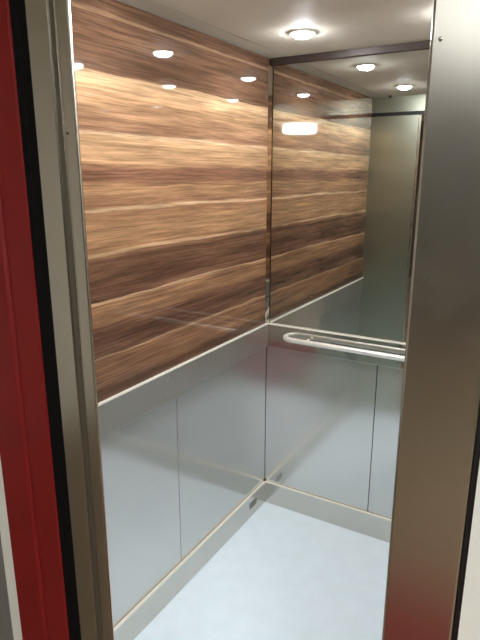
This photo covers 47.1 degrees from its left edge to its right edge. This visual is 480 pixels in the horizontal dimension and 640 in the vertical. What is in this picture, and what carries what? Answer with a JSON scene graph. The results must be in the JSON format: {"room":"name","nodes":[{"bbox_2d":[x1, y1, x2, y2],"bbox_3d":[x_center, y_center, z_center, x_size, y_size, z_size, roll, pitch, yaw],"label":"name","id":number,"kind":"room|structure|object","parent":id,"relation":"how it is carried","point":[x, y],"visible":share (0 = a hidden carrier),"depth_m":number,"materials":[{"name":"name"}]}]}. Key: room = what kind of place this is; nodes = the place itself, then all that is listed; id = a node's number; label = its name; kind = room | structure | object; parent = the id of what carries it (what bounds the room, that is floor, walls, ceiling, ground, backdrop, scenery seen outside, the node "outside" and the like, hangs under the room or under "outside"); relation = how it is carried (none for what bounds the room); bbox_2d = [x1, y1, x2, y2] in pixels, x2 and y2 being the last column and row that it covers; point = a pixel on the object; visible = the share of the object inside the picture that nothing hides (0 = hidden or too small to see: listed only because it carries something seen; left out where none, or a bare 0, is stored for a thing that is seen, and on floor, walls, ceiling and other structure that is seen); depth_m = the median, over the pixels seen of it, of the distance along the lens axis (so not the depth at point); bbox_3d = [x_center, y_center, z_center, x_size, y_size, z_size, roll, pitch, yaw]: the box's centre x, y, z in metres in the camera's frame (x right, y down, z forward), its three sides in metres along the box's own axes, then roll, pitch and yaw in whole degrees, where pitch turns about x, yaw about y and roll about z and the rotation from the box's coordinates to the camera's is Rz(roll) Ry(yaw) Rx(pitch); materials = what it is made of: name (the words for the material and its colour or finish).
{"room":"elevator","nodes":[
{"label":"elevator","id":0,"kind":"room"},
{"bbox_2d":[0,462,479,639],"bbox_3d":[0.279,0.187,0.867,5.200,2.450,0.008,9,17,29],"label":"wall","id":1,"kind":"structure","parent":0,"point":[469,625],"depth_m":0.88,"materials":[{"name":"white paint"}]},
{"bbox_2d":[0,458,22,639],"bbox_3d":[-0.658,0.045,1.403,0.048,2.450,0.006,9,17,29],"label":"trim","id":2,"kind":"structure","parent":1,"relation":"attached to","point":[4,526],"depth_m":1.57,"materials":[{"name":"white paint"}]},
{"bbox_2d":[452,416,479,639],"bbox_3d":[0.357,0.319,0.857,0.008,2.200,0.002,9,17,29],"label":"trim","id":3,"kind":"structure","parent":1,"relation":"attached to","point":[477,450],"depth_m":0.86,"materials":[{"name":"black"}]},
{"bbox_2d":[134,502,389,639],"bbox_3d":[0.259,1.177,2.018,1.192,0.050,1.436,9,17,29],"label":"floor","id":4,"kind":"structure","parent":0,"point":[285,574],"depth_m":2.25,"materials":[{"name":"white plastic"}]},
{"bbox_2d":[264,59,273,477],"bbox_3d":[0.624,-0.043,2.334,1.136,2.150,0.046,9,17,29],"label":"wall","id":5,"kind":"structure","parent":0,"point":[270,59],"depth_m":2.50,"materials":[{"name":"black"}]},
{"bbox_2d":[118,0,285,58],"bbox_3d":[-0.196,-0.946,1.720,0.090,0.006,1.408,9,17,29],"label":"trim","id":6,"kind":"structure","parent":5,"relation":"attached to","point":[149,6],"depth_m":1.80,"materials":[{"name":"silver metal"}]},
{"bbox_2d":[151,0,433,56],"bbox_3d":[0.253,-0.877,1.464,0.947,0.007,1.408,9,17,29],"label":"ceiling","id":7,"kind":"structure","parent":5,"relation":"attached to","point":[338,25],"depth_m":1.74,"materials":[{"name":"white paint"}]},
{"bbox_2d":[289,29,315,38],"bbox_3d":[0.214,-0.975,1.884,0.094,0.019,0.094,9,17,29],"label":"recessed light","id":8,"kind":"object","parent":7,"relation":"in","point":[299,33],"visible":1,"depth_m":1.86,"materials":[{"name":"white"}]},
{"bbox_2d":[265,346,377,510],"bbox_3d":[0.363,0.504,2.599,0.538,0.718,0.014,9,17,29],"label":"panel","id":9,"kind":"object","parent":5,"relation":"attached to","point":[320,410],"visible":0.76,"depth_m":2.58,"materials":[{"name":"grey metal"}]},
{"bbox_2d":[264,478,391,542],"bbox_3d":[0.603,0.948,2.561,1.136,0.118,0.026,9,17,29],"label":"baseboard","id":10,"kind":"structure","parent":5,"relation":"attached to","point":[366,524],"depth_m":2.65,"materials":[{"name":"metal"}]},
{"bbox_2d":[267,323,405,344],"bbox_3d":[0.600,0.088,2.328,1.092,0.004,0.012,9,17,29],"label":"trim","id":11,"kind":"structure","parent":5,"relation":"attached to","point":[267,323],"depth_m":2.42,"materials":[{"name":"silver metal"}]},
{"bbox_2d":[268,322,405,369],"bbox_3d":[0.604,0.139,2.348,1.136,0.111,0.026,9,17,29],"label":"trim","id":12,"kind":"structure","parent":5,"relation":"attached to","point":[275,333],"depth_m":2.43,"materials":[{"name":"metal"}]},
{"bbox_2d":[283,334,404,361],"bbox_3d":[0.571,0.139,2.317,0.883,0.024,0.060,9,17,29],"label":"handrail","id":13,"kind":"object","parent":5,"relation":"attached to","point":[308,342],"visible":0.58,"depth_m":2.36,"materials":[{"name":"white metal"}]},
{"bbox_2d":[270,40,429,342],"bbox_3d":[0.605,-0.471,2.188,1.092,1.149,0.024,9,17,29],"label":"wall mirror","id":14,"kind":"object","parent":5,"relation":"attached to","point":[348,124],"visible":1,"depth_m":2.27,"materials":[{"name":"clear glass"}]},
{"bbox_2d":[368,365,403,518],"bbox_3d":[0.840,0.576,2.326,0.564,0.718,0.014,9,17,29],"label":"panel","id":15,"kind":"object","parent":5,"relation":"attached to","point":[389,380],"visible":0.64,"depth_m":2.43,"materials":[{"name":"grey metal"}]},
{"bbox_3d":[-0.462,0.297,1.359,0.309,1.986,0.008,9,17,29],"label":"wall","id":16,"kind":"structure","parent":0,"visible":0},
{"bbox_2d":[0,0,69,639],"bbox_3d":[-0.552,0.183,1.371,0.201,2.200,0.012,9,17,29],"label":"trim","id":17,"kind":"structure","parent":16,"relation":"attached to","point":[25,441],"depth_m":1.36,"materials":[{"name":"red paint"}]},
{"bbox_2d":[9,0,80,639],"bbox_3d":[-0.443,0.232,1.322,0.046,2.130,0.004,9,17,29],"label":"trim","id":18,"kind":"structure","parent":16,"relation":"attached to","point":[17,7],"depth_m":1.24,"materials":[{"name":"black rubber"}]},
{"bbox_2d":[25,0,113,639],"bbox_3d":[-0.373,0.301,1.295,0.119,2.010,0.008,9,17,29],"label":"trim","id":19,"kind":"structure","parent":16,"relation":"attached to","point":[37,11],"depth_m":1.20,"materials":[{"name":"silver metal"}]},
{"bbox_3d":[0.318,0.415,0.913,0.142,1.986,0.008,9,17,29],"label":"wall","id":20,"kind":"structure","parent":0,"visible":0},
{"bbox_2d":[382,0,479,639],"bbox_3d":[0.303,0.404,0.910,0.116,2.010,0.008,9,17,29],"label":"elevator door","id":21,"kind":"structure","parent":20,"relation":"attached to","point":[440,409],"depth_m":0.81,"materials":[{"name":"silver metal"}]},
{"bbox_3d":[-0.246,0.034,2.037,0.046,2.150,1.458,9,17,29],"label":"wall","id":22,"kind":"structure","parent":0,"visible":0},
{"bbox_2d":[100,397,180,625],"bbox_3d":[-0.416,0.700,1.850,0.014,0.718,0.682,9,17,29],"label":"panel","id":23,"kind":"object","parent":22,"relation":"attached to","point":[140,457],"visible":0.46,"depth_m":1.95,"materials":[{"name":"grey metal"}]},
{"bbox_2d":[70,0,269,402],"bbox_3d":[-0.235,-0.391,1.879,0.014,1.149,1.392,9,17,29],"label":"wood panel","id":24,"kind":"object","parent":22,"relation":"attached to","point":[173,117],"visible":0.74,"depth_m":1.84,"materials":[{"name":"brown wood"}]},
{"bbox_2d":[98,325,267,437],"bbox_3d":[-0.231,0.220,2.035,0.026,0.111,1.388,9,17,29],"label":"trim","id":25,"kind":"structure","parent":22,"relation":"attached to","point":[116,413],"depth_m":2.00,"materials":[{"name":"grey metal"}]},
{"bbox_2d":[98,323,267,405],"bbox_3d":[-0.226,0.170,2.016,0.012,0.005,1.383,9,17,29],"label":"trim","id":26,"kind":"structure","parent":22,"relation":"attached to","point":[265,324],"depth_m":1.99,"materials":[{"name":"silver metal"}]},
{"bbox_2d":[114,481,265,639],"bbox_3d":[-0.232,1.029,2.248,0.026,0.118,1.388,9,17,29],"label":"baseboard","id":27,"kind":"structure","parent":22,"relation":"attached to","point":[136,623],"depth_m":2.24,"materials":[{"name":"metal"}]},
{"bbox_2d":[176,347,265,559],"bbox_3d":[-0.061,0.547,2.432,0.014,0.718,0.710,9,17,29],"label":"panel","id":28,"kind":"object","parent":22,"relation":"attached to","point":[221,418],"visible":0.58,"depth_m":2.37,"materials":[{"name":"grey metal"}]},
{"bbox_2d":[250,496,256,508],"bbox_3d":[0.065,0.901,2.707,0.004,0.036,0.070,9,17,29],"label":"air vent","id":29,"kind":"object","parent":22,"relation":"attached to","point":[254,501],"visible":1,"depth_m":2.71,"materials":[{"name":"grey metal"}]},
{"bbox_2d":[265,66,272,322],"bbox_3d":[0.128,-0.526,2.453,0.012,1.119,0.017,9,17,29],"label":"trim","id":30,"kind":"structure","parent":22,"relation":"attached to","point":[270,68],"depth_m":2.44,"materials":[{"name":"silver metal"}]}
]}

